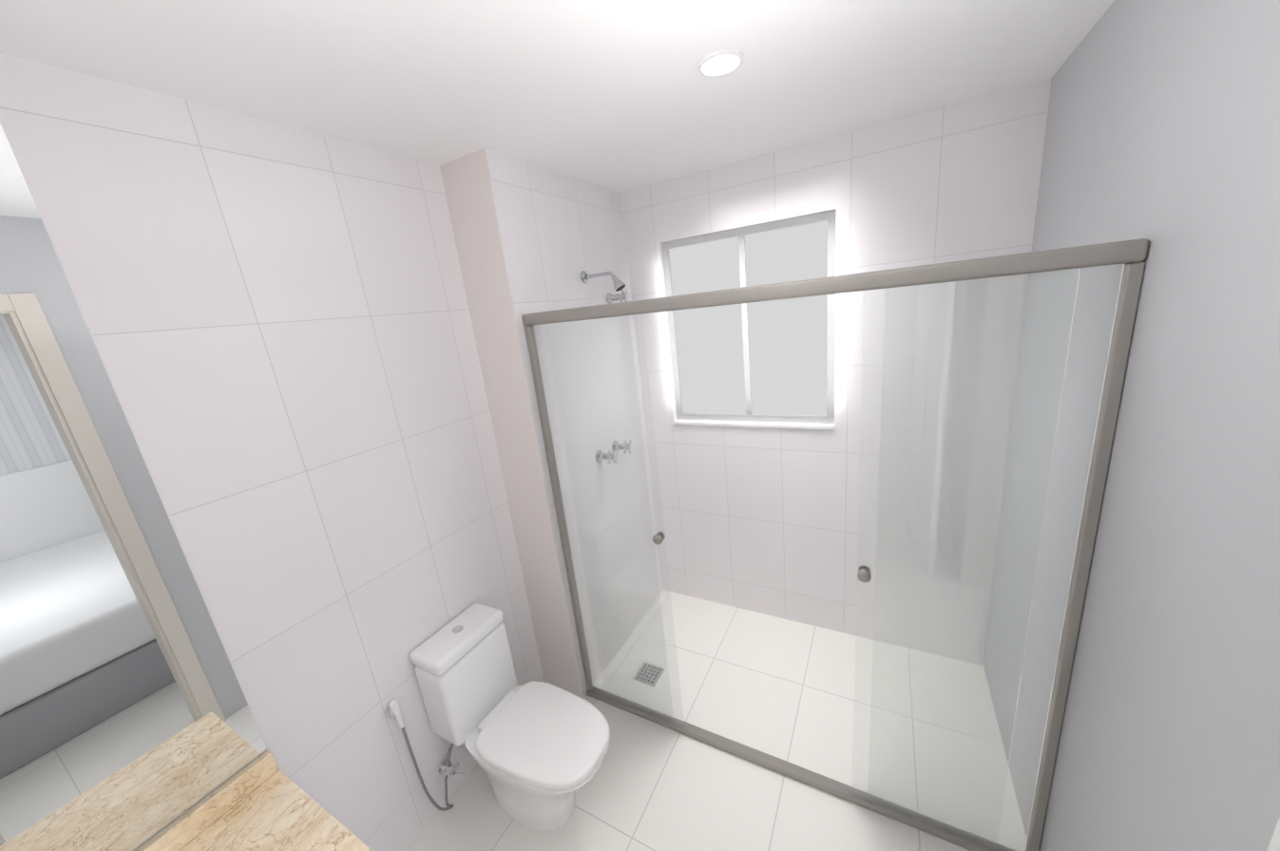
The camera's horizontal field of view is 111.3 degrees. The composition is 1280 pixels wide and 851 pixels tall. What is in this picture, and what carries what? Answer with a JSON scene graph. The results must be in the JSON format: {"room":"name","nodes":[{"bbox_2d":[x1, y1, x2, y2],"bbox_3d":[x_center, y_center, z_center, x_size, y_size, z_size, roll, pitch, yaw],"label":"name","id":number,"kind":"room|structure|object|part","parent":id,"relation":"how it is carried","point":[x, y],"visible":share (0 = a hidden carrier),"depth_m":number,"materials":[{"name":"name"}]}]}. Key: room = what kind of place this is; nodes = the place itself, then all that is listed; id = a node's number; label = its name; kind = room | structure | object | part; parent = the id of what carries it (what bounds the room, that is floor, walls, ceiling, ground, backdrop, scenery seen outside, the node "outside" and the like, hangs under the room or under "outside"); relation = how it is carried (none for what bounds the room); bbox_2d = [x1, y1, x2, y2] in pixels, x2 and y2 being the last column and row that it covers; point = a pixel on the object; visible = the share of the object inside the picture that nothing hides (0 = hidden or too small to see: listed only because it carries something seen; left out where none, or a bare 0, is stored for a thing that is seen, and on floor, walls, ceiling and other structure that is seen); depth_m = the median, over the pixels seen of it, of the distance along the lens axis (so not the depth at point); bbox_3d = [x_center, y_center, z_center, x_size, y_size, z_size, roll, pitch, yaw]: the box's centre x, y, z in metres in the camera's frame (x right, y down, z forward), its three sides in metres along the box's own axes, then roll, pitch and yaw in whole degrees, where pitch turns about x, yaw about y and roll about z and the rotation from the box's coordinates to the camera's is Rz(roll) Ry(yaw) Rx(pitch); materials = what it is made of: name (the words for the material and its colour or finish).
{"room":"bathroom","nodes":[
{"label":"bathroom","id":0,"kind":"room"},
{"bbox_2d":[0,52,544,850],"bbox_3d":[-0.930,0.331,1.555,0.120,2.440,1.060,2,17,29],"label":"wall","id":1,"kind":"structure","parent":0,"point":[277,316],"depth_m":1.29,"materials":[{"name":"tile"}]},
{"bbox_2d":[386,700,453,811],"bbox_3d":[-0.809,1.231,1.627,0.119,0.559,0.049,-16,18,-32],"label":"bidet sprayer","id":2,"kind":"object","parent":1,"relation":"attached to","point":[393,710],"visible":1,"depth_m":1.58,"materials":[{"name":"silver metal"}]},
{"bbox_2d":[0,115,663,850],"bbox_3d":[-0.902,0.381,1.358,0.362,2.440,3.490,2,17,29],"label":"wall","id":3,"kind":"structure","parent":0,"point":[560,233],"depth_m":2.07,"materials":[{"name":"tile"}]},
{"bbox_2d":[0,122,267,850],"bbox_3d":[-1.251,0.306,0.340,0.005,1.318,1.254,2,17,29],"label":"mirror","id":4,"kind":"object","parent":3,"relation":"attached to","point":[127,722],"visible":1,"depth_m":0.79,"materials":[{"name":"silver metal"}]},
{"bbox_2d":[580,271,625,291],"bbox_3d":[-0.167,-0.669,2.018,0.216,0.110,0.054,2,17,29],"label":"shower head","id":5,"kind":"object","parent":3,"relation":"attached to","point":[619,285],"visible":1,"depth_m":2.00},
{"bbox_2d":[595,450,616,464],"bbox_3d":[-0.168,0.156,2.202,0.089,0.082,0.082,2,17,29],"label":"shower valve","id":6,"kind":"object","parent":3,"relation":"attached to","point":[601,456],"depth_m":2.20,"materials":[{"name":"silver metal"}]},
{"bbox_2d":[606,288,629,304],"bbox_3d":[-0.114,-0.654,2.232,0.104,0.082,0.082,2,17,29],"label":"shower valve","id":7,"kind":"object","parent":3,"relation":"attached to","point":[610,298],"visible":0.92,"depth_m":2.22,"materials":[{"name":"silver metal"}]},
{"bbox_2d":[611,440,631,454],"bbox_3d":[-0.095,0.113,2.332,0.089,0.082,0.082,2,17,29],"label":"shower valve","id":8,"kind":"object","parent":3,"relation":"attached to","point":[620,446],"depth_m":2.33,"materials":[{"name":"silver metal"}]},
{"bbox_2d":[439,148,582,698],"bbox_3d":[-0.520,0.190,1.913,0.242,2.440,0.004,2,17,29],"label":"wall","id":9,"kind":"structure","parent":0,"point":[468,190],"depth_m":1.83,"materials":[{"name":"white paint"}]},
{"bbox_2d":[0,0,1114,192],"bbox_3d":[0.947,-0.688,-0.279,5.112,0.060,5.250,2,17,29],"label":"ceiling","id":10,"kind":"structure","parent":0,"point":[620,96],"depth_m":1.10,"materials":[{"name":"white paint"}]},
{"bbox_2d":[697,48,744,76],"bbox_3d":[0.212,-0.954,1.153,0.120,0.008,0.120,2,17,29],"label":"recessed light","id":11,"kind":"object","parent":10,"relation":"in","point":[719,63],"visible":1,"depth_m":1.14,"materials":[{"name":"white plastic"}]},
{"bbox_2d":[405,590,1026,850],"bbox_3d":[1.215,1.713,0.364,5.112,0.060,5.250,2,17,29],"label":"floor","id":12,"kind":"structure","parent":0,"point":[783,689],"depth_m":1.81,"materials":[{"name":"tile"}]},
{"bbox_2d":[135,750,370,850],"bbox_3d":[-0.959,1.396,0.538,0.394,0.926,1.257,2,17,29],"label":"countertop","id":13,"kind":"structure","parent":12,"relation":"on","point":[262,803],"depth_m":0.93,"materials":[{"name":"beige stone"}]},
{"bbox_2d":[409,602,610,831],"bbox_3d":[-0.438,1.142,1.655,0.694,0.727,0.344,2,17,29],"label":"toilet","id":14,"kind":"object","parent":12,"relation":"on","point":[536,751],"visible":0.98,"depth_m":1.61,"materials":[{"name":"white ceramic"}]},
{"bbox_3d":[-0.700,0.814,1.695,0.170,0.062,0.321,2,17,29],"label":"tank lid","id":15,"kind":"part","parent":14,"relation":"part of","materials":[{"name":"white ceramic"}]},
{"bbox_3d":[-0.680,1.001,1.745,0.168,0.322,0.318,2,17,29],"label":"tank","id":16,"kind":"part","parent":14,"relation":"part of","materials":[{"name":"white ceramic"}]},
{"bbox_3d":[-0.353,1.319,1.666,0.540,0.362,0.332,2,17,29],"label":"bowl","id":17,"kind":"part","parent":14,"relation":"part of","materials":[{"name":"white ceramic"}]},
{"bbox_3d":[-0.340,1.117,1.592,0.463,0.032,0.344,2,17,29],"label":"lid","id":18,"kind":"part","parent":14,"relation":"part of","materials":[{"name":"white plastic"}]},
{"bbox_2d":[633,662,663,686],"bbox_3d":[0.047,1.295,2.281,0.120,0.004,0.120,2,17,29],"label":"floor drain","id":19,"kind":"object","parent":12,"relation":"on","point":[651,673],"depth_m":2.28,"materials":[{"name":"silver metal"}]},
{"bbox_2d":[522,238,1148,850],"bbox_3d":[0.389,0.485,1.547,1.718,1.866,0.059,2,17,29],"label":"shower enclosure","id":20,"kind":"object","parent":12,"relation":"on","point":[1129,256],"visible":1,"depth_m":1.26,"materials":[{"name":"clear glass"}]},
{"bbox_2d":[619,77,1051,666],"bbox_3d":[0.862,-0.051,2.233,1.850,2.440,0.120,2,17,29],"label":"wall","id":21,"kind":"structure","parent":0,"point":[764,521],"depth_m":2.04,"materials":[{"name":"tile"}]},
{"bbox_2d":[661,210,835,429],"bbox_3d":[0.537,-0.478,2.238,0.850,0.989,0.082,2,17,29],"label":"shower window","id":22,"kind":"structure","parent":21,"relation":"attached to","point":[768,361],"depth_m":2.22,"materials":[{"name":"white glass"}]},
{"bbox_3d":[0.580,-0.007,2.346,0.850,0.020,0.042,2,17,29],"label":"sill","id":23,"kind":"part","parent":22,"relation":"part of","materials":[{"name":"white stone"}]},
{"bbox_2d":[983,0,1279,850],"bbox_3d":[1.155,0.246,1.004,0.130,2.440,1.825,2,17,29],"label":"wall","id":24,"kind":"structure","parent":0,"point":[1162,129],"depth_m":0.83,"materials":[{"name":"grey paint"}]},
{"bbox_2d":[1266,818,1279,850],"bbox_3d":[0.806,0.568,0.542,0.011,0.120,0.078,2,17,29],"label":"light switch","id":25,"kind":"object","parent":24,"relation":"attached to","point":[1274,845],"visible":1,"depth_m":0.56,"materials":[{"name":"white plastic"}]}
]}

